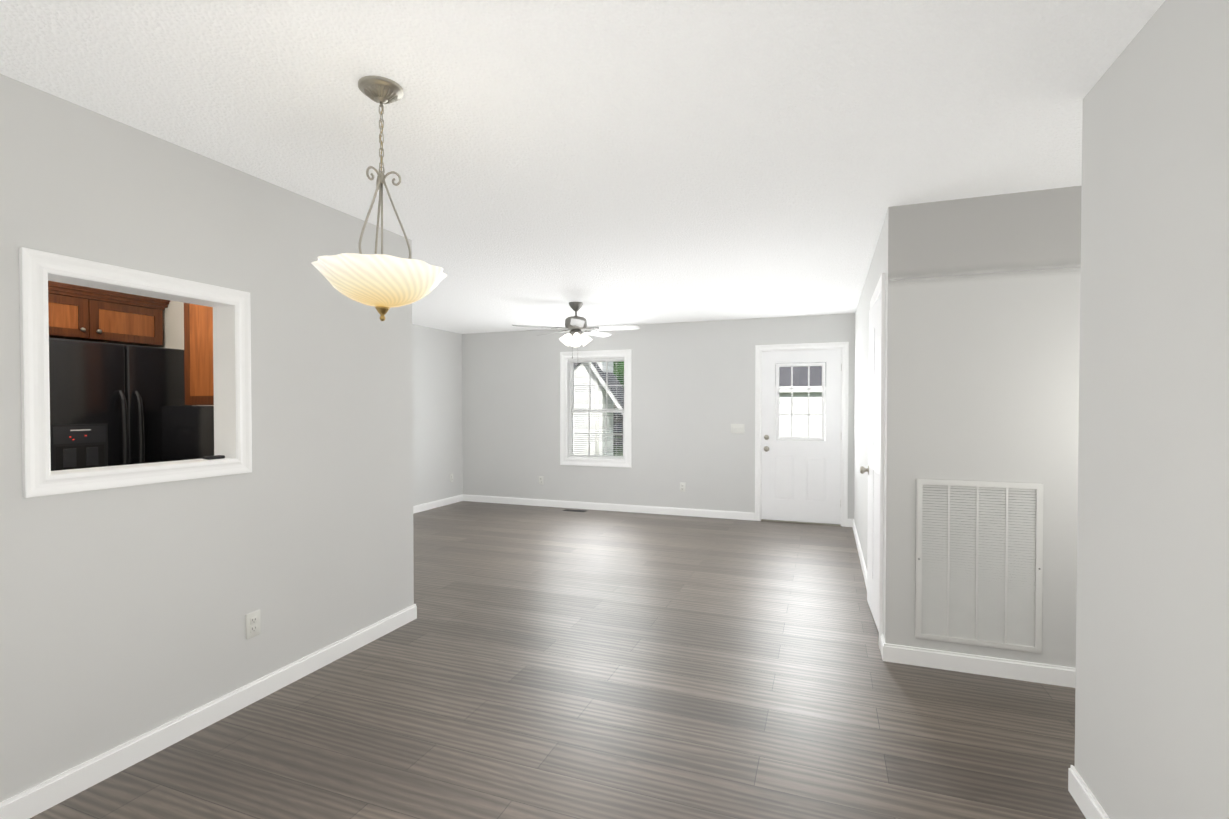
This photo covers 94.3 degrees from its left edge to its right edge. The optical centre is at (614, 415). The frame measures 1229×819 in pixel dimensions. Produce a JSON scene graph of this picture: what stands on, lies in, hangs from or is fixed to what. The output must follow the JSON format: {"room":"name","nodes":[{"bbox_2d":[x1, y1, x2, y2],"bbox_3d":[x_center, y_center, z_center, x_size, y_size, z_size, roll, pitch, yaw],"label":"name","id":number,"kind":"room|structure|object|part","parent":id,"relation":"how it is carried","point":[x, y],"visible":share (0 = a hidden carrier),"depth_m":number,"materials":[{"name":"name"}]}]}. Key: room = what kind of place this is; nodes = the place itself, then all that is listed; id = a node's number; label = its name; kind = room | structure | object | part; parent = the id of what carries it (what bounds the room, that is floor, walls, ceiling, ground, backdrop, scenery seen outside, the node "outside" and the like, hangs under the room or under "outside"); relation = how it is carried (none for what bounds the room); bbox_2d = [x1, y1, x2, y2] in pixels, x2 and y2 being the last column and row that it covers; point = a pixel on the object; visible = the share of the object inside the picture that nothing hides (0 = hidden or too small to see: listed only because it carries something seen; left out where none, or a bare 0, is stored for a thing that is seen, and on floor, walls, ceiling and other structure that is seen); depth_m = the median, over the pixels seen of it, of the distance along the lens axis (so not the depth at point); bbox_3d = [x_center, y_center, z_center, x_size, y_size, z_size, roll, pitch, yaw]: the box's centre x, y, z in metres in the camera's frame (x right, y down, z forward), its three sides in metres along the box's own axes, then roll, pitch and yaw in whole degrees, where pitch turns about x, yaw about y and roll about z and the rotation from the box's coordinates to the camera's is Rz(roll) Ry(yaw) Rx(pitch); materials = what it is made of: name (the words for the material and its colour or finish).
{"room":"empty dining room","nodes":[
{"label":"empty dining room","id":0,"kind":"room"},
{"bbox_2d":[48,280,213,405],"bbox_3d":[-2.991,0.106,2.683,2.328,2.400,2.690,0,1,20],"label":"wall","id":1,"kind":"structure","parent":0,"point":[173,325],"depth_m":4.20,"materials":[{"name":"white paint"}]},
{"bbox_2d":[48,281,169,346],"bbox_3d":[-3.613,-0.677,3.812,0.362,0.333,0.970,0,1,20],"label":"upper cabinet","id":2,"kind":"object","parent":1,"relation":"attached to","point":[77,312],"visible":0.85,"depth_m":3.86,"materials":[{"name":"brown wood"}]},
{"bbox_2d":[184,303,213,404],"bbox_3d":[-2.582,-0.457,3.763,0.420,0.775,0.355,0,1,20],"label":"upper cabinet","id":3,"kind":"object","parent":1,"relation":"attached to","point":[198,352],"visible":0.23,"depth_m":3.65,"materials":[{"name":"brown wood"}]},
{"bbox_2d":[0,74,415,801],"bbox_3d":[-1.819,0.112,2.318,0.120,2.400,2.800,0,1,20],"label":"wall","id":4,"kind":"structure","parent":0,"point":[123,610],"depth_m":2.36,"materials":[{"name":"paint"}]},
{"bbox_2d":[19,247,251,497],"bbox_3d":[-1.848,-0.145,2.236,0.155,0.811,0.779,0,1,20],"label":"trim","id":5,"kind":"structure","parent":4,"relation":"attached to","point":[38,269],"depth_m":2.13,"materials":[{"name":"white wood"}]},
{"bbox_2d":[203,455,224,459],"bbox_3d":[-1.753,0.182,2.497,0.040,0.014,0.073,0,1,20],"label":"remote","id":6,"kind":"object","parent":5,"relation":"on","point":[214,457],"visible":1,"depth_m":2.48,"materials":[{"name":"black plastic"}]},
{"bbox_2d":[0,604,416,818],"bbox_3d":[-1.756,1.266,2.313,0.013,0.092,2.823,0,1,20],"label":"baseboard","id":7,"kind":"structure","parent":4,"relation":"attached to","point":[42,796],"depth_m":2.30,"materials":[{"name":"white wood"}]},
{"bbox_2d":[246,610,260,638],"bbox_3d":[-1.649,0.953,2.604,0.008,0.114,0.070,0,1,20],"label":"outlet","id":8,"kind":"object","parent":4,"relation":"attached to","point":[253,625],"visible":1,"depth_m":2.60,"materials":[{"name":"white plastic"}]},
{"bbox_2d":[416,325,463,504],"bbox_3d":[-3.426,0.071,5.035,0.120,2.400,7.040,0,1,20],"label":"wall","id":9,"kind":"structure","parent":0,"point":[439,353],"depth_m":7.71,"materials":[{"name":"paint"}]},
{"bbox_2d":[413,494,463,513],"bbox_3d":[-2.883,1.206,6.327,0.013,0.092,3.950,0,1,20],"label":"baseboard","id":10,"kind":"structure","parent":9,"relation":"attached to","point":[426,506],"depth_m":7.67,"materials":[{"name":"white wood"}]},
{"bbox_2d":[30,501,1085,818],"bbox_3d":[-0.337,1.352,2.972,7.360,0.100,8.800,0,1,20],"label":"floor","id":11,"kind":"structure","parent":0,"point":[530,661],"depth_m":2.55,"materials":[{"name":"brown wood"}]},
{"bbox_2d":[49,338,191,470],"bbox_3d":[-3.433,0.414,3.747,0.725,1.752,0.910,0,1,20],"label":"fridge","id":12,"kind":"object","parent":11,"relation":"on","point":[108,401],"visible":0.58,"depth_m":3.59,"materials":[{"name":"black metal"}]},
{"bbox_2d":[162,406,213,461],"bbox_3d":[-2.636,0.615,3.635,0.520,1.355,0.658,0,1,20],"label":"range","id":13,"kind":"object","parent":11,"relation":"on","point":[187,432],"visible":0.15,"depth_m":3.57,"materials":[{"name":"black metal"}]},
{"bbox_2d":[563,509,585,511],"bbox_3d":[-0.514,1.234,7.419,0.300,0.004,0.100,0,1,20],"label":"floor vent","id":14,"kind":"object","parent":11,"relation":"in","point":[575,510],"visible":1,"depth_m":7.42,"materials":[{"name":"grey metal"}]},
{"bbox_2d":[0,0,1164,333],"bbox_3d":[-0.337,-1.148,2.935,7.360,0.100,8.800,0,1,20],"label":"ceiling","id":15,"kind":"structure","parent":0,"point":[620,162],"depth_m":2.07,"materials":[{"name":"white paint"}]},
{"bbox_2d":[311,76,446,320],"bbox_3d":[-0.770,-0.698,1.886,0.406,0.768,0.406,0,1,20],"label":"pendant light","id":16,"kind":"object","parent":15,"relation":"hanging from","point":[382,283],"visible":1,"depth_m":1.81,"materials":[{"name":"beige glass"}]},
{"bbox_3d":[-0.770,-0.423,1.890,0.406,0.123,0.406,0,1,20],"label":"lamp shade","id":17,"kind":"part","parent":16,"relation":"part of","materials":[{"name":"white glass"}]},
{"bbox_2d":[512,302,639,363],"bbox_3d":[-0.352,-0.829,5.776,1.234,0.622,1.241,0,1,20],"label":"ceiling fan","id":18,"kind":"object","parent":15,"relation":"hanging from","point":[576,325],"visible":1,"depth_m":5.70,"materials":[{"name":"silver metal"}]},
{"bbox_2d":[464,313,851,518],"bbox_3d":[0.341,0.037,7.330,5.295,2.400,0.120,0,1,20],"label":"wall","id":19,"kind":"structure","parent":0,"point":[691,381],"depth_m":7.22,"materials":[{"name":"paint"}]},
{"bbox_2d":[539,476,542,484],"bbox_3d":[-1.000,0.881,7.770,0.070,0.114,0.008,0,1,20],"label":"electrical outlet","id":20,"kind":"object","parent":19,"relation":"attached to","point":[540,480],"visible":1,"depth_m":7.77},
{"bbox_2d":[560,349,630,467],"bbox_3d":[-0.234,-0.096,7.536,1.004,1.514,0.149,0,1,20],"label":"window","id":21,"kind":"structure","parent":19,"relation":"in","point":[566,434],"depth_m":7.54,"materials":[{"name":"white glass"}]},
{"bbox_2d":[568,357,623,458],"bbox_3d":[-0.243,-0.096,7.512,0.804,1.316,0.044,0,1,20],"label":"window blinds","id":22,"kind":"object","parent":21,"relation":"attached to","point":[596,389],"visible":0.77,"depth_m":7.52,"materials":[{"name":"white plastic"}]},
{"bbox_2d":[464,494,754,519],"bbox_3d":[-0.262,1.189,7.499,4.115,0.092,0.013,0,1,20],"label":"baseboard","id":23,"kind":"structure","parent":19,"relation":"attached to","point":[474,498],"depth_m":7.39,"materials":[{"name":"white wood"}]},
{"bbox_2d":[680,482,684,491],"bbox_3d":[0.847,0.886,7.087,0.070,0.114,0.008,0,1,20],"label":"electrical outlet","id":24,"kind":"object","parent":19,"relation":"attached to","point":[682,486],"visible":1,"depth_m":7.08,"materials":[{"name":"white plastic"}]},
{"bbox_2d":[731,424,744,433],"bbox_3d":[1.476,0.155,6.839,0.164,0.116,0.016,0,1,20],"label":"switch plate","id":25,"kind":"object","parent":19,"relation":"attached to","point":[738,428],"visible":1,"depth_m":6.84,"materials":[{"name":"white plastic"}]},
{"bbox_2d":[762,349,841,523],"bbox_3d":[2.159,0.237,6.599,0.884,1.986,0.106,0,1,20],"label":"door","id":26,"kind":"structure","parent":19,"relation":"in","point":[801,479],"depth_m":6.61,"materials":[{"name":"white wood"}]},
{"bbox_2d":[755,342,848,526],"bbox_3d":[2.172,0.341,6.653,1.022,2.349,0.148,0,1,20],"label":"door frame","id":27,"kind":"structure","parent":19,"relation":"attached to","point":[842,346],"depth_m":6.55,"materials":[{"name":"white wood"}]},
{"bbox_2d":[852,203,919,646],"bbox_3d":[2.113,0.077,4.683,0.135,2.400,3.595,0,1,20],"label":"wall","id":28,"kind":"structure","parent":0,"point":[902,300],"depth_m":3.01,"materials":[{"name":"paint"}]},
{"bbox_2d":[852,519,866,588],"bbox_3d":[2.243,1.223,5.223,0.015,0.092,2.545,0,1,20],"label":"baseboard","id":29,"kind":"structure","parent":28,"relation":"attached to","point":[860,553],"depth_m":4.97,"materials":[{"name":"white wood"}]},
{"bbox_2d":[860,295,880,631],"bbox_3d":[1.625,0.283,3.580,0.122,1.996,0.751,0,1,20],"label":"closet door","id":30,"kind":"structure","parent":28,"relation":"in","point":[873,468],"depth_m":3.62,"materials":[{"name":"white wood"}]},
{"bbox_2d":[870,273,884,648],"bbox_3d":[1.696,0.384,3.560,0.140,2.354,0.892,0,1,20],"label":"door frame","id":31,"kind":"structure","parent":28,"relation":"attached to","point":[879,290],"depth_m":3.16,"materials":[{"name":"white wood"}]},
{"bbox_2d":[916,187,1071,666],"bbox_3d":[2.483,0.106,2.707,1.900,2.400,0.145,0,1,20],"label":"wall","id":32,"kind":"structure","parent":0,"point":[993,354],"depth_m":2.83,"materials":[{"name":"paint"}]},
{"bbox_2d":[880,634,1075,687],"bbox_3d":[2.334,1.260,2.708,1.928,0.092,0.038,0,1,20],"label":"baseboard","id":33,"kind":"structure","parent":32,"relation":"attached to","point":[931,658],"depth_m":2.87,"materials":[{"name":"white wood"}]},
{"bbox_2d":[915,479,1043,653],"bbox_3d":[1.826,0.744,2.872,0.550,0.830,0.018,0,1,20],"label":"air vent","id":34,"kind":"object","parent":32,"relation":"in","point":[979,565],"visible":1,"depth_m":2.87,"materials":[{"name":"white metal"}]},
{"bbox_2d":[888,186,1081,283],"bbox_3d":[1.963,-0.875,2.806,1.114,0.439,0.001,0,1,20],"label":"wall","id":35,"kind":"structure","parent":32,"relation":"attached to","point":[1037,230],"depth_m":2.84,"materials":[{"name":"grey paint"}]},
{"bbox_2d":[1068,0,1228,818],"bbox_3d":[0.939,0.146,0.003,0.120,2.400,4.150,0,1,20],"label":"wall","id":36,"kind":"structure","parent":0,"point":[1092,393],"depth_m":1.51,"materials":[{"name":"paint"}]},
{"bbox_2d":[1068,765,1109,818],"bbox_3d":[0.899,1.299,0.105,0.013,0.092,4.043,0,1,20],"label":"baseboard","id":37,"kind":"structure","parent":36,"relation":"attached to","point":[1078,789],"depth_m":1.89,"materials":[{"name":"white wood"}]},
{"label":"outside","id":38,"kind":"structure","parent":0,"visible":0},
{"bbox_2d":[614,437,622,455],"bbox_3d":[22.232,0.924,59.471,140.000,0.080,112.800,0,1,20],"label":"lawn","id":39,"kind":"structure","parent":38,"point":[619,453],"depth_m":22.80,"materials":[{"name":"green plant"}]},
{"bbox_2d":[573,362,623,455],"bbox_3d":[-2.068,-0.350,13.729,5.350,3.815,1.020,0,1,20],"label":"house","id":40,"kind":"structure","parent":39,"relation":"on","point":[579,396],"depth_m":12.89,"materials":[{"name":"white"}]},
{"bbox_2d":[613,362,623,455],"bbox_3d":[-0.233,-1.666,19.380,3.932,6.278,4.208,0,1,20],"label":"tree","id":41,"kind":"object","parent":39,"relation":"on","point":[620,370],"depth_m":17.99,"materials":[{"name":"green plant"}]},
{"bbox_2d":[614,438,622,443],"bbox_3d":[9.878,1.372,26.086,140.000,0.015,6.000,0,1,20],"label":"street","id":42,"kind":"structure","parent":39,"relation":"on","point":[617,439],"depth_m":30.11,"materials":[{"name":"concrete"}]},
{"bbox_2d":[613,413,622,439],"bbox_3d":[-0.330,0.591,29.319,4.400,1.450,2.060,0,1,20],"label":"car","id":43,"kind":"object","parent":42,"relation":"on","point":[616,420],"depth_m":28.25,"materials":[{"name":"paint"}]},
{"bbox_2d":[775,362,825,440],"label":"window","id":44,"kind":"structure","parent":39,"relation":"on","point":[785,399],"depth_m":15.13,"materials":[{"name":"white"}]}
]}

